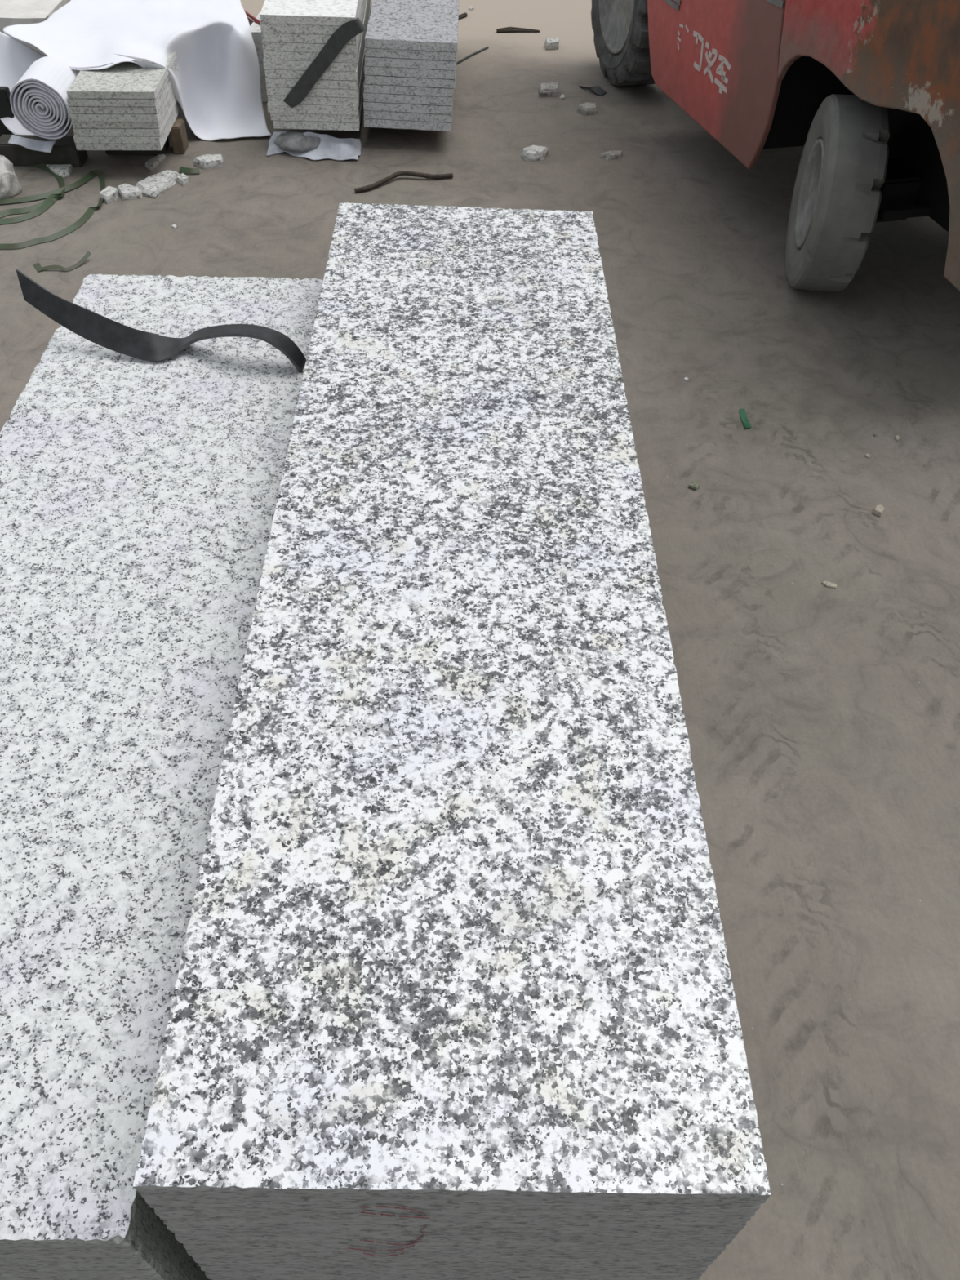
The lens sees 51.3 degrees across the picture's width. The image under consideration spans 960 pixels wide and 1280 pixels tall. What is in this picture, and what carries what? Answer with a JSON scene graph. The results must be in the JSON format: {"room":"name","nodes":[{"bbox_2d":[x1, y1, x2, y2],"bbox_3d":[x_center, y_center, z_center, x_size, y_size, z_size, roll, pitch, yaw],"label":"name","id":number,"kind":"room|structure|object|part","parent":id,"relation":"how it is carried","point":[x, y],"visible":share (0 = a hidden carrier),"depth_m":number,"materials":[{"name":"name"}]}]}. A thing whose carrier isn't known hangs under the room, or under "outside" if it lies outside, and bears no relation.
{"room":"stone yard","nodes":[
{"label":"stone yard","id":0,"kind":"room"},
{"bbox_2d":[0,0,959,1279],"bbox_3d":[-0.037,1.056,1.134,40.000,0.001,40.000,1,47,-1],"label":"ground","id":1,"kind":"structure","parent":0,"point":[822,723],"depth_m":2.45,"materials":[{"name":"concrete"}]},
{"bbox_2d":[0,86,13,136],"bbox_3d":[-1.901,-1.977,3.765,0.300,0.192,0.040,1,47,-1],"label":"board","id":2,"kind":"object","parent":1,"relation":"on","point":[6,111],"visible":0.49,"depth_m":3.73,"materials":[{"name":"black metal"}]},
{"bbox_2d":[0,31,44,134],"bbox_3d":[-1.773,-2.096,3.768,0.408,0.274,0.286,13,48,10],"label":"sheet","id":3,"kind":"object","parent":2,"relation":"hanging from","point":[16,57],"visible":0.37,"depth_m":3.78,"materials":[{"name":"white plastic"}]},
{"bbox_2d":[0,155,21,199],"bbox_3d":[-1.692,-1.641,3.505,0.138,0.125,0.250,-7,48,-8],"label":"plastic sheet","id":4,"kind":"object","parent":1,"relation":"on","point":[10,186],"visible":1,"depth_m":3.47,"materials":[{"name":"white plastic"}]},
{"bbox_2d":[0,190,63,217],"bbox_3d":[-1.565,-1.493,3.447,0.072,0.012,0.321,36,56,27],"label":"strap","id":5,"kind":"object","parent":1,"relation":"on","point":[28,209],"visible":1,"depth_m":3.43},
{"bbox_2d":[0,163,65,224],"bbox_3d":[-1.585,-1.588,3.535,0.238,0.012,0.544,-3,47,-5],"label":"strap","id":6,"kind":"object","parent":1,"relation":"on","point":[51,201],"visible":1,"depth_m":3.45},
{"bbox_2d":[33,262,43,271],"bbox_3d":[-1.398,-1.180,3.167,0.018,0.004,0.055,-23,52,-22],"label":"strap","id":7,"kind":"object","parent":1,"relation":"on","point":[37,265],"visible":1,"depth_m":3.17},
{"bbox_2d":[0,0,80,73],"bbox_3d":[-2.048,-2.653,4.329,0.622,0.283,0.780,1,47,-1],"label":"stone block","id":8,"kind":"object","parent":1,"relation":"on","point":[12,12],"visible":0.2,"depth_m":4.05,"materials":[{"name":"white stone"}]},
{"bbox_2d":[0,134,88,167],"bbox_3d":[-1.621,-1.809,3.698,0.300,0.075,0.100,1,47,-1],"label":"bearer","id":9,"kind":"object","parent":1,"relation":"on","point":[64,151],"visible":0.7,"depth_m":3.67,"materials":[{"name":"black wood"}]},
{"bbox_2d":[8,56,78,152],"bbox_3d":[-1.560,-1.913,3.569,0.281,0.253,0.215,1,47,-1],"label":"roll","id":10,"kind":"object","parent":9,"relation":"on","point":[38,101],"visible":0.94,"depth_m":3.50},
{"bbox_2d":[0,169,105,249],"bbox_3d":[-1.496,-1.485,3.440,0.410,0.014,0.546,-11,48,-12],"label":"strap","id":11,"kind":"object","parent":1,"relation":"on","point":[91,174],"visible":0.99,"depth_m":3.46,"materials":[{"name":"green fabric"}]},
{"bbox_2d":[46,164,72,177],"bbox_3d":[-1.528,-1.726,3.664,0.079,0.016,0.123,-30,55,-26],"label":"stone fragment","id":12,"kind":"object","parent":1,"relation":"on","point":[65,170],"visible":1,"depth_m":3.65,"materials":[{"name":"stone"}]},
{"bbox_2d":[40,250,91,271],"bbox_3d":[-1.308,-1.192,3.166,0.168,0.025,0.053,-23,52,-21],"label":"strap","id":13,"kind":"object","parent":1,"relation":"on","point":[88,253],"visible":1,"depth_m":3.16,"materials":[{"name":"green fabric"}]},
{"bbox_2d":[99,186,119,204],"bbox_3d":[-1.300,-1.565,3.515,0.054,0.026,0.090,11,48,9],"label":"stone fragment","id":14,"kind":"object","parent":1,"relation":"on","point":[109,194],"visible":1,"depth_m":3.50,"materials":[{"name":"stone"}]},
{"bbox_2d":[116,183,142,199],"bbox_3d":[-1.241,-1.593,3.545,0.076,0.023,0.109,-21,51,-20],"label":"stone fragment","id":15,"kind":"object","parent":1,"relation":"on","point":[126,192],"visible":1,"depth_m":3.52,"materials":[{"name":"stone"}]},
{"bbox_2d":[3,0,271,141],"bbox_3d":[-1.296,-2.319,3.990,0.968,0.358,1.065,1,47,-1],"label":"sheet","id":16,"kind":"object","parent":1,"relation":"on","point":[220,97],"visible":0.96,"depth_m":3.85,"materials":[{"name":"white plastic"}]},
{"bbox_2d":[105,136,169,155],"bbox_3d":[-1.302,-1.901,3.777,0.220,0.099,0.100,1,47,-1],"label":"bearer","id":17,"kind":"object","parent":1,"relation":"on","point":[150,153],"visible":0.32,"depth_m":3.77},
{"bbox_2d":[75,103,181,150],"bbox_3d":[-1.293,-1.921,3.712,0.309,0.023,0.476,1,47,-1],"label":"granite slab","id":18,"kind":"object","parent":17,"relation":"on","point":[79,146],"visible":0.22,"depth_m":3.56,"materials":[{"name":"grey stone"}]},
{"bbox_2d":[73,101,178,143],"bbox_3d":[-1.292,-1.935,3.691,0.310,0.024,0.475,1,47,-1],"label":"granite slab","id":19,"kind":"object","parent":18,"relation":"on","point":[81,139],"visible":0.14,"depth_m":3.54,"materials":[{"name":"grey stone"}]},
{"bbox_2d":[73,87,182,136],"bbox_3d":[-1.286,-1.953,3.675,0.310,0.023,0.476,1,47,-1],"label":"granite slab","id":20,"kind":"object","parent":19,"relation":"on","point":[77,131],"visible":0.23,"depth_m":3.52,"materials":[{"name":"grey stone"}]},
{"bbox_2d":[71,91,174,128],"bbox_3d":[-1.285,-1.974,3.660,0.310,0.023,0.475,1,47,-1],"label":"granite slab","id":21,"kind":"object","parent":20,"relation":"on","point":[75,124],"visible":0.22,"depth_m":3.51,"materials":[{"name":"grey stone"}]},
{"bbox_2d":[69,71,178,121],"bbox_3d":[-1.282,-1.985,3.638,0.310,0.023,0.476,1,47,-1],"label":"granite slab","id":22,"kind":"object","parent":21,"relation":"on","point":[74,117],"visible":0.19,"depth_m":3.48,"materials":[{"name":"grey stone"}]},
{"bbox_2d":[68,64,179,113],"bbox_3d":[-1.279,-2.004,3.622,0.310,0.022,0.476,1,47,-1],"label":"granite slab","id":23,"kind":"object","parent":22,"relation":"on","point":[73,109],"visible":0.24,"depth_m":3.47,"materials":[{"name":"grey stone"}]},
{"bbox_2d":[66,60,176,106],"bbox_3d":[-1.279,-2.019,3.603,0.310,0.023,0.475,1,47,-1],"label":"granite slab","id":24,"kind":"object","parent":23,"relation":"on","point":[71,102],"visible":0.2,"depth_m":3.45,"materials":[{"name":"grey stone"}]},
{"bbox_2d":[66,51,177,98],"bbox_3d":[-1.273,-2.037,3.586,0.309,0.023,0.475,1,47,-1],"label":"granite slab","id":25,"kind":"object","parent":24,"relation":"on","point":[123,80],"visible":0.73,"depth_m":3.49,"materials":[{"name":"grey stone"}]},
{"bbox_2d":[144,154,165,171],"bbox_3d":[-1.217,-1.784,3.727,0.045,0.017,0.129,9,47,6],"label":"stone fragment","id":26,"kind":"object","parent":1,"relation":"on","point":[154,162],"visible":1,"depth_m":3.71,"materials":[{"name":"stone"}]},
{"bbox_2d":[135,169,180,198],"bbox_3d":[-1.163,-1.648,3.599,0.111,0.023,0.198,15,48,12],"label":"stone fragment","id":27,"kind":"object","parent":1,"relation":"on","point":[154,185],"visible":0.94,"depth_m":3.57,"materials":[{"name":"stone"}]},
{"bbox_2d":[0,273,323,1279],"bbox_3d":[-0.586,0.055,1.704,0.516,0.506,1.806,1,47,-1],"label":"granite block","id":28,"kind":"object","parent":1,"relation":"on","point":[138,497],"visible":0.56,"depth_m":1.34,"materials":[{"name":"white stone"}]},
{"bbox_2d":[15,269,306,372],"bbox_3d":[-0.597,-0.575,1.899,0.541,0.206,0.085,5,47,3],"label":"strap","id":29,"kind":"object","parent":28,"relation":"on","point":[104,331],"visible":0.87,"depth_m":1.88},
{"bbox_2d":[169,118,188,154],"bbox_3d":[-1.142,-1.909,3.791,0.040,0.098,0.090,1,47,-1],"label":"bearer","id":30,"kind":"object","parent":1,"relation":"on","point":[178,134],"visible":0.87,"depth_m":3.77,"materials":[{"name":"brown wood"}]},
{"bbox_2d":[176,173,190,186],"bbox_3d":[-1.076,-1.671,3.626,0.037,0.018,0.071,-30,55,-26],"label":"stone fragment","id":31,"kind":"object","parent":1,"relation":"on","point":[182,179],"visible":1,"depth_m":3.62,"materials":[{"name":"stone"}]},
{"bbox_2d":[178,166,199,173],"bbox_3d":[-1.068,-1.725,3.674,0.080,0.015,0.026,5,47,3],"label":"strap","id":32,"kind":"object","parent":1,"relation":"on","point":[184,170],"visible":1,"depth_m":3.67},
{"bbox_2d":[192,154,223,169],"bbox_3d":[-1.010,-1.788,3.731,0.112,0.027,0.077,-20,51,-19],"label":"stone fragment","id":33,"kind":"object","parent":1,"relation":"on","point":[205,162],"visible":1,"depth_m":3.71,"materials":[{"name":"stone"}]},
{"bbox_2d":[249,12,268,102],"bbox_3d":[-0.848,-2.484,4.225,0.159,0.260,0.413,4,47,2],"label":"stone block","id":34,"kind":"object","parent":1,"relation":"on","point":[255,27],"visible":0.12,"depth_m":4.06,"materials":[{"name":"stone"}]},
{"bbox_2d":[246,15,253,26],"bbox_3d":[-0.933,-2.535,4.130,0.025,0.060,0.182,-26,53,-24],"label":"board","id":35,"kind":"object","parent":34,"relation":"on","point":[251,20],"visible":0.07,"depth_m":4.13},
{"bbox_2d":[244,9,260,24],"bbox_3d":[-0.923,-2.539,4.080,0.017,0.023,0.177,-28,54,-25],"label":"cord","id":36,"kind":"object","parent":35,"relation":"on","point":[247,14],"visible":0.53,"depth_m":4.08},
{"bbox_2d":[266,130,361,160],"bbox_3d":[-0.634,-1.890,3.808,0.356,0.067,0.149,1,47,-1],"label":"scrap","id":37,"kind":"object","parent":1,"relation":"on","point":[330,147],"visible":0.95,"depth_m":3.81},
{"bbox_2d":[273,129,320,151],"bbox_3d":[-0.696,-1.920,3.825,0.188,0.044,0.157,1,47,-1],"label":"heap","id":38,"kind":"object","parent":37,"relation":"on","point":[294,140],"visible":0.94,"depth_m":3.79,"materials":[{"name":"grey stone"}]},
{"bbox_2d":[354,170,453,192],"bbox_3d":[-0.287,-1.692,3.665,0.380,0.027,0.081,-17,50,-17],"label":"rod","id":39,"kind":"object","parent":1,"relation":"on","point":[370,187],"visible":1,"depth_m":3.68,"materials":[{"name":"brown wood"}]},
{"bbox_2d":[133,202,771,1279],"bbox_3d":[-0.033,-0.003,1.675,0.523,0.650,1.841,1,47,-1],"label":"granite block","id":40,"kind":"object","parent":1,"relation":"on","point":[454,997],"visible":1,"depth_m":1.03,"materials":[{"name":"grey stone"}]},
{"bbox_2d":[458,12,467,19],"bbox_3d":[-0.097,-3.124,5.011,0.020,0.017,0.087,30,53,23],"label":"twig","id":41,"kind":"object","parent":1,"relation":"on","point":[464,15],"visible":0.65,"depth_m":5.01,"materials":[{"name":"brown wood"}]},
{"bbox_2d":[456,46,488,64],"bbox_3d":[-0.075,-2.654,4.579,0.021,0.010,0.450,23,50,18],"label":"rod","id":42,"kind":"object","parent":1,"relation":"on","point":[486,47],"visible":0.57,"depth_m":4.63,"materials":[{"name":"grey metal"}]},
{"bbox_2d":[496,26,540,32],"bbox_3d":[0.186,-2.986,4.892,0.214,0.016,0.043,-4,47,-5],"label":"twig","id":43,"kind":"object","parent":1,"relation":"on","point":[506,29],"visible":1,"depth_m":4.88,"materials":[{"name":"brown wood"}]},
{"bbox_2d":[520,145,549,160],"bbox_3d":[0.207,-1.879,3.853,0.091,0.030,0.102,18,49,14],"label":"stone fragment","id":44,"kind":"object","parent":1,"relation":"on","point":[533,153],"visible":1,"depth_m":3.83,"materials":[{"name":"stone"}]},
{"bbox_2d":[538,82,559,97],"bbox_3d":[0.299,-2.378,4.320,0.088,0.032,0.098,1,47,-1],"label":"stone fragment","id":45,"kind":"object","parent":1,"relation":"on","point":[550,89],"visible":1,"depth_m":4.30,"materials":[{"name":"stone"}]},
{"bbox_2d":[544,37,559,50],"bbox_3d":[0.345,-2.822,4.733,0.081,0.034,0.064,-9,48,-10],"label":"stone fragment","id":46,"kind":"object","parent":1,"relation":"on","point":[551,43],"visible":1,"depth_m":4.71,"materials":[{"name":"stone"}]},
{"bbox_2d":[560,93,565,99],"bbox_3d":[0.355,-2.332,4.294,0.022,0.008,0.049,21,50,17],"label":"pebble","id":47,"kind":"object","parent":1,"relation":"on","point":[562,96],"visible":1,"depth_m":4.29,"materials":[{"name":"stone"}]},
{"bbox_2d":[577,102,596,115],"bbox_3d":[0.460,-2.225,4.184,0.084,0.028,0.070,-32,55,-27],"label":"stone fragment","id":48,"kind":"object","parent":1,"relation":"on","point":[586,108],"visible":1,"depth_m":4.17,"materials":[{"name":"stone"}]},
{"bbox_2d":[578,85,606,95],"bbox_3d":[0.493,-2.407,4.359,0.055,0.020,0.142,-29,54,-26],"label":"scrap","id":49,"kind":"object","parent":1,"relation":"on","point":[598,91],"visible":1,"depth_m":4.34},
{"bbox_2d":[600,150,622,159],"bbox_3d":[0.510,-1.878,3.872,0.093,0.015,0.058,1,47,-1],"label":"stone fragment","id":50,"kind":"object","parent":1,"relation":"on","point":[612,154],"visible":1,"depth_m":3.86,"materials":[{"name":"stone"}]},
{"bbox_2d":[688,481,700,490],"bbox_3d":[0.534,-0.384,2.486,0.024,0.010,0.027,27,52,22],"label":"pebble","id":51,"kind":"object","parent":1,"relation":"on","point":[695,486],"visible":1,"depth_m":2.48,"materials":[{"name":"stone"}]},
{"bbox_2d":[739,408,751,428],"bbox_3d":[0.713,-0.596,2.689,0.020,0.007,0.091,1,47,-1],"label":"scrap","id":52,"kind":"object","parent":1,"relation":"on","point":[743,414],"visible":1,"depth_m":2.69,"materials":[{"name":"green plastic"}]},
{"bbox_2d":[591,0,959,291],"bbox_3d":[1.378,-2.439,2.986,1.252,2.122,3.027,-9,48,-10],"label":"forklift","id":53,"kind":"object","parent":1,"relation":"on","point":[869,90],"visible":1,"depth_m":2.99,"materials":[{"name":"red metal"}]},
{"bbox_3d":[0.784,-2.205,3.372,0.018,0.834,1.158,-9,48,-10],"label":"panel","id":54,"kind":"part","parent":53,"relation":"part of","materials":[{"name":"red paint"}]},
{"bbox_2d":[821,581,836,588],"bbox_3d":[0.788,-0.124,2.256,0.034,0.005,0.016,19,49,15],"label":"pebble","id":55,"kind":"object","parent":1,"relation":"on","point":[826,584],"visible":1,"depth_m":2.25,"materials":[{"name":"beige stone"}]},
{"bbox_2d":[872,504,884,517],"bbox_3d":[0.972,-0.316,2.435,0.024,0.014,0.034,34,55,26],"label":"pebble","id":56,"kind":"object","parent":1,"relation":"on","point":[879,510],"visible":1,"depth_m":2.43,"materials":[{"name":"beige stone"}]},
{"bbox_2d":[894,435,899,441],"bbox_3d":[1.105,-0.535,2.648,0.023,0.006,0.011,-35,57,-29],"label":"pebble","id":57,"kind":"object","parent":1,"relation":"on","point":[897,437],"visible":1,"depth_m":2.65,"materials":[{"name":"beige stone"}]},
{"bbox_3d":[-0.629,-2.163,4.057,0.290,0.079,0.100,1,47,-1],"label":"bearer","id":58,"kind":"object","parent":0,"visible":0},
{"bbox_2d":[272,75,364,131],"bbox_3d":[-0.640,-2.399,4.202,0.323,0.028,1.265,-1,47,-2],"label":"granite slab","id":59,"kind":"object","parent":58,"relation":"on","point":[278,124],"visible":0.1,"depth_m":3.78,"materials":[{"name":"grey stone"}]},
{"bbox_2d":[270,63,364,122],"bbox_3d":[-0.643,-2.419,4.180,0.329,0.028,1.266,0,47,-2],"label":"granite slab","id":60,"kind":"object","parent":59,"relation":"on","point":[274,116],"visible":0.1,"depth_m":3.75,"materials":[{"name":"grey stone"}]},
{"bbox_2d":[266,10,371,115],"bbox_3d":[-0.645,-2.436,4.155,0.335,0.028,1.266,-1,47,-2],"label":"granite slab","id":61,"kind":"object","parent":60,"relation":"on","point":[272,108],"visible":0.05,"depth_m":3.73,"materials":[{"name":"grey stone"}]},
{"bbox_2d":[267,0,371,106],"bbox_3d":[-0.640,-2.458,4.136,0.335,0.028,1.265,-1,47,-2],"label":"granite slab","id":62,"kind":"object","parent":61,"relation":"on","point":[318,100],"visible":0.08,"depth_m":3.71,"materials":[{"name":"grey stone"}]},
{"bbox_2d":[266,0,370,97],"bbox_3d":[-0.641,-2.477,4.114,0.335,0.028,1.265,0,47,-2],"label":"granite slab","id":63,"kind":"object","parent":62,"relation":"on","point":[272,91],"visible":0.12,"depth_m":3.69,"materials":[{"name":"grey stone"}]},
{"bbox_2d":[265,0,369,88],"bbox_3d":[-0.639,-2.496,4.092,0.335,0.027,1.266,0,47,-2],"label":"granite slab","id":64,"kind":"object","parent":63,"relation":"on","point":[270,82],"visible":0.12,"depth_m":3.67,"materials":[{"name":"grey stone"}]},
{"bbox_2d":[264,0,368,80],"bbox_3d":[-0.637,-2.517,4.071,0.335,0.028,1.266,-1,47,-2],"label":"granite slab","id":65,"kind":"object","parent":64,"relation":"on","point":[274,73],"visible":0.11,"depth_m":3.65,"materials":[{"name":"grey stone"}]},
{"bbox_2d":[262,0,366,71],"bbox_3d":[-0.638,-2.537,4.049,0.335,0.028,1.266,0,47,-2],"label":"granite slab","id":66,"kind":"object","parent":65,"relation":"on","point":[268,64],"visible":0.14,"depth_m":3.62,"materials":[{"name":"grey stone"}]},
{"bbox_2d":[262,0,365,62],"bbox_3d":[-0.634,-2.559,4.029,0.335,0.028,1.266,-1,47,-2],"label":"granite slab","id":67,"kind":"object","parent":66,"relation":"on","point":[268,55],"visible":0.11,"depth_m":3.60,"materials":[{"name":"grey stone"}]},
{"bbox_2d":[262,0,364,53],"bbox_3d":[-0.632,-2.579,4.008,0.335,0.028,1.266,-1,47,-2],"label":"granite slab","id":68,"kind":"object","parent":67,"relation":"on","point":[267,46],"visible":0.11,"depth_m":3.58,"materials":[{"name":"grey stone"}]},
{"bbox_2d":[261,0,363,44],"bbox_3d":[-0.631,-2.599,3.986,0.335,0.028,1.266,-1,47,-2],"label":"granite slab","id":69,"kind":"object","parent":68,"relation":"on","point":[266,37],"visible":0.14,"depth_m":3.56,"materials":[{"name":"grey stone"}]},
{"bbox_2d":[260,0,360,34],"bbox_3d":[-0.630,-2.618,3.964,0.335,0.028,1.266,0,47,-2],"label":"granite slab","id":70,"kind":"object","parent":69,"relation":"on","point":[265,28],"visible":0.24,"depth_m":3.54,"materials":[{"name":"grey stone"}]},
{"bbox_2d":[259,0,359,26],"bbox_3d":[-0.626,-2.636,3.941,0.335,0.028,1.266,0,47,-2],"label":"granite slab","id":71,"kind":"object","parent":70,"relation":"on","point":[313,12],"visible":1,"depth_m":3.54,"materials":[{"name":"grey stone"}]},
{"bbox_2d":[283,17,365,107],"bbox_3d":[-0.566,-2.089,3.621,0.317,0.297,0.044,1,47,-1],"label":"strap","id":72,"kind":"object","parent":71,"relation":"hanging from","point":[348,30],"visible":1,"depth_m":3.60,"materials":[{"name":"black rubber"}]},
{"bbox_3d":[-0.284,-2.203,4.105,0.280,0.079,0.100,1,47,-1],"label":"bearer","id":73,"kind":"object","parent":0,"visible":0},
{"bbox_2d":[363,118,451,131],"bbox_3d":[-0.278,-2.414,4.227,0.334,0.029,1.274,1,47,-1],"label":"granite slab","id":74,"kind":"object","parent":73,"relation":"on","point":[368,122],"visible":0.03,"depth_m":3.80,"materials":[{"name":"grey stone"}]},
{"bbox_2d":[364,102,453,122],"bbox_3d":[-0.275,-2.437,4.207,0.334,0.028,1.275,1,47,-1],"label":"granite slab","id":75,"kind":"object","parent":74,"relation":"on","point":[439,117],"visible":0.03,"depth_m":3.78,"materials":[{"name":"grey stone"}]},
{"bbox_2d":[363,100,452,114],"bbox_3d":[-0.274,-2.455,4.183,0.334,0.028,1.274,1,47,-1],"label":"granite slab","id":76,"kind":"object","parent":75,"relation":"on","point":[378,106],"visible":0.06,"depth_m":3.76,"materials":[{"name":"grey stone"}]},
{"bbox_2d":[363,90,453,105],"bbox_3d":[-0.272,-2.476,4.161,0.334,0.029,1.275,1,47,-1],"label":"granite slab","id":77,"kind":"object","parent":76,"relation":"on","point":[370,97],"visible":0.04,"depth_m":3.73,"materials":[{"name":"grey stone"}]},
{"bbox_2d":[363,80,453,97],"bbox_3d":[-0.268,-2.498,4.140,0.334,0.028,1.275,1,47,-1],"label":"granite slab","id":78,"kind":"object","parent":77,"relation":"on","point":[368,88],"visible":0.09,"depth_m":3.71,"materials":[{"name":"grey stone"}]},
{"bbox_2d":[364,74,455,88],"bbox_3d":[-0.261,-2.518,4.118,0.334,0.029,1.275,1,47,-1],"label":"granite slab","id":79,"kind":"object","parent":78,"relation":"on","point":[369,79],"visible":0.11,"depth_m":3.69,"materials":[{"name":"grey stone"}]},
{"bbox_2d":[364,64,455,79],"bbox_3d":[-0.261,-2.539,4.096,0.334,0.029,1.275,1,47,-1],"label":"granite slab","id":80,"kind":"object","parent":79,"relation":"on","point":[368,70],"visible":0.1,"depth_m":3.67,"materials":[{"name":"grey stone"}]},
{"bbox_2d":[364,52,457,70],"bbox_3d":[-0.256,-2.559,4.074,0.334,0.029,1.275,1,47,-1],"label":"granite slab","id":81,"kind":"object","parent":80,"relation":"on","point":[369,60],"visible":0.08,"depth_m":3.65,"materials":[{"name":"grey stone"}]},
{"bbox_2d":[364,47,456,61],"bbox_3d":[-0.255,-2.582,4.053,0.334,0.029,1.275,1,47,-1],"label":"granite slab","id":82,"kind":"object","parent":81,"relation":"on","point":[374,52],"visible":0.09,"depth_m":3.63,"materials":[{"name":"grey stone"}]},
{"bbox_2d":[364,0,458,52],"bbox_3d":[-0.251,-2.600,4.029,0.334,0.029,1.275,1,47,-1],"label":"granite slab","id":83,"kind":"object","parent":82,"relation":"on","point":[402,24],"visible":1,"depth_m":3.71,"materials":[{"name":"grey stone"}]}
]}

